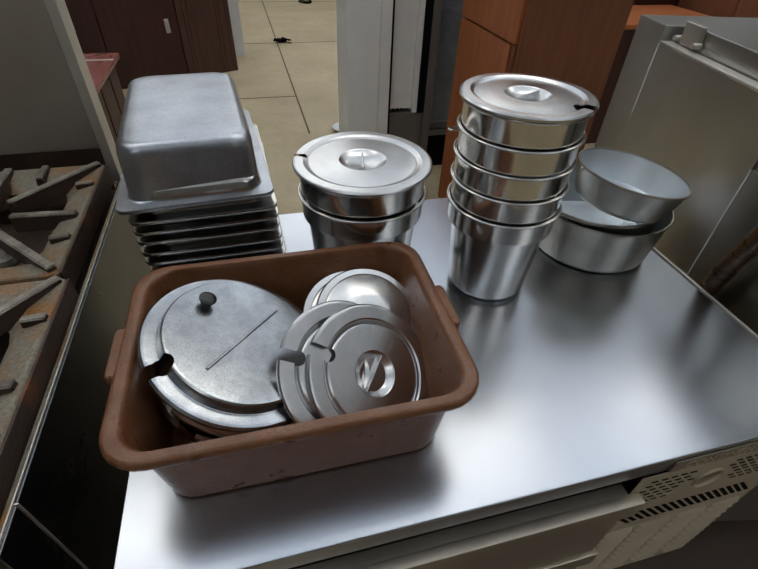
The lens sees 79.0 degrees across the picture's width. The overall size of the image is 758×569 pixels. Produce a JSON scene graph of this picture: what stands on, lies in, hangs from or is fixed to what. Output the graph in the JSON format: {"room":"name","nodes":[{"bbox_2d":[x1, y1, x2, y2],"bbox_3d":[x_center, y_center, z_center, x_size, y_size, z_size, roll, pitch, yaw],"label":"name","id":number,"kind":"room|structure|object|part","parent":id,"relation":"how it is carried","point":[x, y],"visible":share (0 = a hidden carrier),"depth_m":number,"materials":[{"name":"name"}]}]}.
{"room":"commercial kitchen","nodes":[
{"label":"commercial kitchen","id":0,"kind":"room"},
{"bbox_2d":[122,0,757,568],"bbox_3d":[-0.142,-1.621,4.358,11.500,0.100,16.000,-8,42,-12],"label":"floor","id":1,"kind":"structure","parent":0,"point":[312,64],"depth_m":4.41,"materials":[{"name":"tile"}]},
{"bbox_2d":[8,53,124,198],"bbox_3d":[-1.954,-0.837,2.702,0.890,0.751,0.790,-8,42,-12],"label":"desk","id":2,"kind":"object","parent":1,"relation":"on","point":[101,66],"visible":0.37,"depth_m":2.66,"materials":[{"name":"red wood"}]},
{"bbox_3d":[-1.558,-0.892,2.787,0.008,0.630,0.670,-8,42,-12],"label":"panel","id":3,"kind":"part","parent":2,"relation":"part of","materials":[{"name":"brown wood"}]},
{"bbox_2d":[0,0,150,568],"bbox_3d":[-0.882,0.099,0.906,0.612,1.750,1.250,-8,42,-12],"label":"range","id":4,"kind":"object","parent":1,"relation":"on","point":[63,509],"depth_m":0.94,"materials":[{"name":"metal"}]},
{"bbox_3d":[-0.844,-0.055,1.037,0.120,0.068,0.120,-8,42,-12],"label":"burner","id":5,"kind":"part","parent":4,"relation":"part of","materials":[{"name":"metal"}]},
{"bbox_3d":[-0.771,0.189,0.694,0.450,0.050,0.486,-8,42,-12],"label":"grate frame","id":6,"kind":"part","parent":4,"relation":"part of","materials":[{"name":"metal"}]},
{"bbox_3d":[-0.768,0.187,0.693,0.456,0.070,0.486,-8,42,-12],"label":"burner grate","id":7,"kind":"part","parent":4,"relation":"part of","materials":[{"name":"metal"}]},
{"bbox_3d":[-0.495,0.638,0.907,0.008,0.920,0.002,-8,42,-12],"label":"trim","id":8,"kind":"part","parent":4,"relation":"part of","materials":[{"name":"metal"}]},
{"bbox_3d":[-0.910,-0.130,1.054,0.456,0.070,0.486,-8,42,-12],"label":"burner grate","id":9,"kind":"part","parent":4,"relation":"part of","materials":[{"name":"metal"}]},
{"bbox_3d":[-1.057,-0.311,1.297,0.546,0.126,0.050,-8,42,-12],"label":"rail","id":10,"kind":"part","parent":4,"relation":"part of","materials":[{"name":"metal"}]},
{"bbox_3d":[-0.618,0.318,1.271,0.004,0.920,0.997,-8,42,-12],"label":"panel","id":11,"kind":"part","parent":4,"relation":"part of","materials":[{"name":"metal"}]},
{"bbox_2d":[64,0,237,88],"bbox_3d":[-2.488,-2.921,4.059,2.035,2.100,0.652,-27,49,-30],"label":"tall cabinet","id":12,"kind":"object","parent":1,"relation":"on","point":[150,37],"visible":0.66,"depth_m":4.43,"materials":[{"name":"brown wood"}]},
{"bbox_3d":[-2.790,-2.524,3.589,0.770,2.010,0.020,-27,49,-30],"label":"door","id":13,"kind":"part","parent":12,"relation":"part of","materials":[{"name":"brown wood"}]},
{"bbox_3d":[-2.216,-2.814,3.956,0.690,2.010,0.020,-27,49,-30],"label":"door","id":14,"kind":"part","parent":12,"relation":"part of","materials":[{"name":"brown wood"}]},
{"bbox_3d":[-1.712,-3.059,4.260,0.437,2.060,0.008,-27,49,-30],"label":"moulding","id":15,"kind":"part","parent":12,"relation":"part of","materials":[{"name":"brown wood"}]},
{"bbox_2d":[228,0,245,55],"bbox_3d":[-1.622,-3.490,4.841,0.125,2.000,0.040,-8,42,-12],"label":"board","id":16,"kind":"object","parent":1,"relation":"on","point":[233,5],"visible":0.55,"depth_m":5.28,"materials":[{"name":"ceramic"}]},
{"bbox_2d":[273,37,291,43],"bbox_3d":[-1.252,-3.181,5.984,0.243,0.065,0.171,-8,42,-12],"label":"scrap","id":17,"kind":"object","parent":1,"relation":"on","point":[279,40],"visible":1,"depth_m":5.99,"materials":[{"name":"black"}]},
{"bbox_2d":[239,1,334,133],"bbox_3d":[-2.014,-3.889,6.815,5.500,0.001,8.400,-8,42,-12],"label":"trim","id":18,"kind":"structure","parent":1,"relation":"on","point":[262,1],"depth_m":5.16,"materials":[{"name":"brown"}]},
{"bbox_2d":[298,0,311,3],"bbox_3d":[-1.291,-4.955,8.042,0.248,0.063,0.142,-8,42,-12],"label":"scrap","id":19,"kind":"object","parent":1,"relation":"on","point":[300,1],"visible":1,"depth_m":8.04,"materials":[{"name":"black"}]},
{"bbox_2d":[332,122,338,131],"bbox_3d":[-0.293,-1.327,3.906,0.210,0.036,0.210,-8,42,-12],"label":"dish","id":20,"kind":"object","parent":1,"relation":"on","point":[335,126],"visible":0.23,"depth_m":3.92,"materials":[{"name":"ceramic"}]},
{"bbox_2d":[336,0,442,151],"bbox_3d":[0.043,-1.393,2.494,0.500,2.000,0.300,-8,42,-12],"label":"door frame","id":21,"kind":"structure","parent":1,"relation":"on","point":[387,49],"depth_m":2.50,"materials":[{"name":"white paint"}]},
{"bbox_3d":[-0.115,-1.371,2.460,0.175,2.000,0.300,-8,42,-12],"label":"post","id":22,"kind":"part","parent":21,"relation":"part of","materials":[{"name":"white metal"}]},
{"bbox_3d":[0.114,-1.642,2.327,0.134,1.400,0.260,-8,42,-12],"label":"panel","id":23,"kind":"part","parent":21,"relation":"part of","materials":[{"name":"white metal"}]},
{"bbox_3d":[0.115,-0.878,2.990,0.204,0.578,0.270,-8,42,-12],"label":"kick plate","id":24,"kind":"part","parent":21,"relation":"part of","materials":[{"name":"grey metal"}]},
{"bbox_3d":[0.196,-1.639,2.343,0.029,1.420,0.280,-8,42,-12],"label":"trim","id":25,"kind":"part","parent":21,"relation":"part of","materials":[{"name":"white paint"}]},
{"bbox_3d":[0.264,-1.432,2.536,0.043,1.980,0.296,-8,42,-12],"label":"frame","id":26,"kind":"part","parent":21,"relation":"part of","materials":[{"name":"grey metal"}]},
{"bbox_2d":[113,198,757,568],"bbox_3d":[0.136,0.379,1.300,1.232,0.882,0.892,-8,42,-12],"label":"countertop","id":27,"kind":"structure","parent":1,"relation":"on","point":[611,419],"depth_m":0.80,"materials":[{"name":"metal"}]},
{"bbox_2d":[99,241,478,496],"bbox_3d":[-0.139,0.125,0.780,0.538,0.164,0.392,-8,42,-12],"label":"tub","id":28,"kind":"object","parent":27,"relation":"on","point":[135,435],"visible":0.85,"depth_m":0.68,"materials":[{"name":"brown plastic"}]},
{"bbox_3d":[-0.387,0.106,0.682,0.022,0.020,0.100,-8,42,-12],"label":"handle","id":29,"kind":"part","parent":28,"relation":"part of","materials":[{"name":"brown plastic"}]},
{"bbox_2d":[179,422,198,442],"bbox_3d":[-0.225,0.176,0.796,0.250,0.036,0.251,4,41,2],"label":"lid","id":30,"kind":"object","parent":28,"relation":"in","point":[190,432],"visible":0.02,"depth_m":0.71,"materials":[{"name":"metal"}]},
{"bbox_2d":[157,395,293,441],"bbox_3d":[-0.235,0.158,0.773,0.246,0.069,0.251,3,41,1],"label":"lid","id":31,"kind":"object","parent":30,"relation":"on","point":[200,436],"visible":0.06,"depth_m":0.68,"materials":[{"name":"metal"}]},
{"bbox_2d":[152,354,282,436],"bbox_3d":[-0.233,0.135,0.754,0.240,0.095,0.250,11,41,9],"label":"lid","id":32,"kind":"object","parent":31,"relation":"on","point":[161,367],"visible":0.05,"depth_m":0.66,"materials":[{"name":"metal"}]},
{"bbox_2d":[137,279,305,431],"bbox_3d":[-0.222,0.096,0.733,0.272,0.134,0.293,11,41,9],"label":"lid","id":33,"kind":"object","parent":28,"relation":"in","point":[223,337],"visible":0.76,"depth_m":0.68,"materials":[{"name":"metal"}]},
{"bbox_3d":[-0.272,0.026,0.728,0.027,0.019,0.027,11,41,-28],"label":"knob","id":34,"kind":"part","parent":33,"relation":"part of","materials":[{"name":"black"}]},
{"bbox_2d":[302,271,343,312],"bbox_3d":[-0.048,0.060,0.872,0.194,0.090,0.177,-11,43,-15],"label":"domed lid","id":35,"kind":"object","parent":28,"relation":"in","point":[312,296],"visible":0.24,"depth_m":0.87,"materials":[{"name":"metal"}]},
{"bbox_2d":[316,268,411,327],"bbox_3d":[-0.022,0.057,0.864,0.193,0.090,0.179,-1,41,-4],"label":"domed lid","id":36,"kind":"object","parent":35,"relation":"on","point":[358,285],"visible":0.45,"depth_m":0.87,"materials":[{"name":"metal"}]},
{"bbox_2d":[276,300,385,423],"bbox_3d":[-0.051,0.141,0.745,0.186,0.160,0.237,20,44,19],"label":"lid","id":37,"kind":"object","parent":28,"relation":"in","point":[291,379],"visible":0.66,"depth_m":0.71,"materials":[{"name":"metal"}]},
{"bbox_2d":[306,304,428,418],"bbox_3d":[-0.009,0.148,0.760,0.185,0.160,0.238,22,44,21],"label":"lid","id":38,"kind":"object","parent":28,"relation":"in","point":[358,332],"visible":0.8,"depth_m":0.76,"materials":[{"name":"metal"}]},
{"bbox_3d":[0.114,0.038,0.787,0.022,0.020,0.100,-8,42,-12],"label":"handle","id":39,"kind":"part","parent":28,"relation":"part of","materials":[{"name":"brown plastic"}]},
{"bbox_2d":[298,183,425,249],"bbox_3d":[-0.039,-0.136,1.061,0.278,0.198,0.278,-8,42,-12],"label":"metal pot","id":40,"kind":"object","parent":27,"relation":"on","point":[327,231],"visible":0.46,"depth_m":0.93,"materials":[{"name":"metal"}]},
{"bbox_2d":[299,154,424,220],"bbox_3d":[-0.037,-0.179,1.023,0.278,0.198,0.278,-8,42,-12],"label":"metal pot","id":41,"kind":"object","parent":40,"relation":"on","point":[333,205],"visible":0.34,"depth_m":0.89,"materials":[{"name":"metal"}]},
{"bbox_2d":[292,131,431,196],"bbox_3d":[-0.034,-0.255,0.958,0.290,0.015,0.290,-8,42,-12],"label":"lid","id":42,"kind":"object","parent":41,"relation":"on","point":[353,163],"visible":1,"depth_m":0.94,"materials":[{"name":"metal"}]},
{"bbox_3d":[0.057,0.500,0.806,0.782,0.217,0.046,-8,42,-12],"label":"drawer","id":43,"kind":"part","parent":27,"relation":"part of","materials":[{"name":"metal"}]},
{"bbox_2d":[447,182,561,300],"bbox_3d":[0.253,-0.098,1.017,0.234,0.220,0.234,-8,42,-12],"label":"metal pot","id":44,"kind":"object","parent":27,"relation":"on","point":[488,261],"visible":0.7,"depth_m":0.94,"materials":[{"name":"metal"}]},
{"bbox_2d":[450,162,569,226],"bbox_3d":[0.255,-0.136,0.985,0.234,0.220,0.234,26,46,25],"label":"metal pot","id":45,"kind":"object","parent":44,"relation":"on","point":[489,210],"visible":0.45,"depth_m":0.86,"materials":[{"name":"metal"}]},
{"bbox_2d":[453,137,577,203],"bbox_3d":[0.256,-0.174,0.953,0.234,0.220,0.234,-1,41,-5],"label":"metal pot","id":46,"kind":"object","parent":45,"relation":"on","point":[487,184],"visible":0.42,"depth_m":0.83,"materials":[{"name":"metal"}]},
{"bbox_2d":[448,113,585,178],"bbox_3d":[0.258,-0.211,0.920,0.234,0.220,0.234,-32,51,-33],"label":"metal pot","id":47,"kind":"object","parent":46,"relation":"on","point":[488,157],"visible":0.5,"depth_m":0.80,"materials":[{"name":"metal"}]},
{"bbox_2d":[461,98,595,151],"bbox_3d":[0.260,-0.249,0.888,0.234,0.220,0.234,5,41,3],"label":"metal pot","id":48,"kind":"object","parent":47,"relation":"on","point":[489,128],"visible":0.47,"depth_m":0.76,"materials":[{"name":"metal"}]},
{"bbox_2d":[459,73,599,122],"bbox_3d":[0.263,-0.333,0.816,0.241,0.015,0.241,-8,42,-12],"label":"lid","id":49,"kind":"object","parent":48,"relation":"on","point":[516,96],"visible":1,"depth_m":0.80,"materials":[{"name":"metal"}]},
{"bbox_2d":[539,211,674,272],"bbox_3d":[0.550,-0.165,1.181,0.330,0.128,0.330,-8,42,-12],"label":"pan","id":50,"kind":"object","parent":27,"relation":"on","point":[573,245],"visible":0.48,"depth_m":1.07,"materials":[{"name":"silver metal"}]},
{"bbox_2d":[560,164,659,234],"bbox_3d":[0.540,-0.187,1.165,0.309,0.121,0.310,4,41,2],"label":"pan","id":51,"kind":"object","parent":50,"relation":"on","point":[576,210],"visible":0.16,"depth_m":1.22,"materials":[{"name":"silver metal"}]},
{"bbox_2d":[575,147,692,222],"bbox_3d":[0.562,-0.224,1.037,0.244,0.101,0.245,22,45,21],"label":"pan","id":52,"kind":"object","parent":51,"relation":"on","point":[625,185],"visible":1,"depth_m":1.03,"materials":[{"name":"silver metal"}]},
{"bbox_3d":[-0.421,-0.195,1.211,0.300,0.068,0.475,-9,42,-14],"label":"pan","id":53,"kind":"object","parent":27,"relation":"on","visible":0},
{"bbox_2d":[150,235,285,271],"bbox_3d":[-0.424,-0.216,1.195,0.300,0.068,0.475,-9,42,-13],"label":"pan","id":54,"kind":"object","parent":53,"relation":"on","point":[282,249],"visible":0.06,"depth_m":1.06,"materials":[{"name":"metal"}]},
{"bbox_2d":[145,237,282,265],"bbox_3d":[-0.425,-0.236,1.177,0.300,0.068,0.475,-9,42,-13],"label":"pan","id":55,"kind":"object","parent":54,"relation":"on","point":[269,246],"visible":0.2,"depth_m":1.03,"materials":[{"name":"metal"}]},
{"bbox_2d":[141,155,281,256],"bbox_3d":[-0.424,-0.254,1.158,0.300,0.068,0.475,-9,42,-13],"label":"pan","id":56,"kind":"object","parent":55,"relation":"on","point":[269,236],"visible":0.21,"depth_m":1.01,"materials":[{"name":"metal"}]},
{"bbox_2d":[136,143,279,245],"bbox_3d":[-0.426,-0.276,1.144,0.300,0.068,0.475,-9,42,-13],"label":"pan","id":57,"kind":"object","parent":56,"relation":"on","point":[271,225],"visible":0.22,"depth_m":0.99,"materials":[{"name":"metal"}]},
{"bbox_2d":[133,207,278,236],"bbox_3d":[-0.428,-0.295,1.125,0.300,0.068,0.475,-10,42,-14],"label":"pan","id":58,"kind":"object","parent":57,"relation":"on","point":[175,227],"visible":0.25,"depth_m":0.98,"materials":[{"name":"metal"}]},
{"bbox_2d":[128,116,276,226],"bbox_3d":[-0.428,-0.314,1.107,0.300,0.068,0.475,-10,42,-14],"label":"pan","id":59,"kind":"object","parent":58,"relation":"on","point":[239,185],"visible":0.37,"depth_m":0.96,"materials":[{"name":"metal"}]},
{"bbox_2d":[115,72,273,214],"bbox_3d":[-0.449,-0.368,1.083,0.314,0.126,0.505,-11,43,-15],"label":"pan","id":60,"kind":"object","parent":59,"relation":"on","point":[176,130],"visible":1,"depth_m":0.94,"materials":[{"name":"metal"}]},
{"bbox_2d":[427,0,464,165],"bbox_3d":[0.554,-1.806,3.001,0.624,2.000,0.522,-8,42,-12],"label":"tall cabinet","id":61,"kind":"object","parent":1,"relation":"on","point":[451,14],"visible":0.09,"depth_m":3.02,"materials":[{"name":"black"}]},
{"bbox_3d":[0.592,-1.124,3.269,0.624,0.100,0.021,-8,42,-12],"label":"rail","id":62,"kind":"part","parent":61,"relation":"part of","materials":[{"name":"grey metal"}]},
{"bbox_2d":[438,0,633,197],"bbox_3d":[0.720,-1.079,2.242,0.488,1.900,0.600,-8,42,-12],"label":"tall cabinet","id":63,"kind":"object","parent":1,"relation":"on","point":[577,42],"visible":0.51,"depth_m":1.96,"materials":[{"name":"laminate"}]},
{"bbox_3d":[0.474,-0.789,2.451,0.022,1.021,0.545,-8,42,-12],"label":"door","id":64,"kind":"part","parent":63,"relation":"part of","materials":[{"name":"brown wood"}]},
{"bbox_3d":[0.510,-1.472,1.841,0.022,0.796,0.578,-8,42,-12],"label":"door","id":65,"kind":"part","parent":63,"relation":"part of","materials":[{"name":"brown wood"}]},
{"bbox_3d":[0.798,-0.921,2.009,0.474,1.830,0.020,-8,42,-12],"label":"panel","id":66,"kind":"part","parent":63,"relation":"part of","materials":[{"name":"brown wood"}]},
{"bbox_2d":[585,5,712,143],"bbox_3d":[2.035,-1.771,3.880,1.120,0.900,0.690,-8,42,-12],"label":"cabinet","id":67,"kind":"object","parent":1,"relation":"on","point":[637,11],"depth_m":3.62,"materials":[{"name":"laminate"}]},
{"bbox_2d":[625,5,712,28],"bbox_3d":[2.050,-2.100,3.597,1.120,0.030,0.690,-8,42,-12],"label":"countertop","id":68,"kind":"structure","parent":67,"relation":"on","point":[636,12],"depth_m":3.67,"materials":[{"name":"brown wood"}]},
{"bbox_2d":[633,0,679,5],"bbox_3d":[1.934,-2.582,4.280,1.750,1.600,0.600,-8,42,-12],"label":"cabinet","id":69,"kind":"object","parent":1,"relation":"on","point":[636,2],"visible":0.02,"depth_m":4.11,"materials":[{"name":"brown wood"}]},
{"bbox_2d":[594,15,757,520],"bbox_3d":[1.244,-0.001,1.457,1.026,1.327,1.052,0,41,-3],"label":"refrigerator","id":70,"kind":"object","parent":1,"relation":"on","point":[684,99],"visible":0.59,"depth_m":1.19,"materials":[{"name":"metal"}]},
{"bbox_3d":[0.804,-0.097,1.504,0.004,1.142,0.515,0,41,-3],"label":"panel","id":71,"kind":"part","parent":70,"relation":"part of","materials":[{"name":"metal"}]},
{"bbox_3d":[0.825,0.251,1.206,0.004,1.005,0.386,0,41,-3],"label":"panel","id":72,"kind":"part","parent":70,"relation":"part of","materials":[{"name":"metal"}]},
{"bbox_3d":[0.803,-0.057,1.004,0.093,0.465,0.148,0,41,-3],"label":"handle","id":73,"kind":"part","parent":70,"relation":"part of","materials":[{"name":"brown metal"}]},
{"bbox_2d":[677,0,757,17],"bbox_3d":[3.521,-2.328,4.145,1.600,1.500,0.600,-8,42,-12],"label":"cabinet","id":74,"kind":"object","parent":1,"relation":"on","point":[715,8],"visible":0.02,"depth_m":3.73,"materials":[{"name":"laminate"}]},
{"bbox_3d":[3.205,-2.099,3.840,0.780,1.430,0.019,-8,42,-12],"label":"door","id":75,"kind":"part","parent":74,"relation":"part of","materials":[{"name":"brown wood"}]}
]}

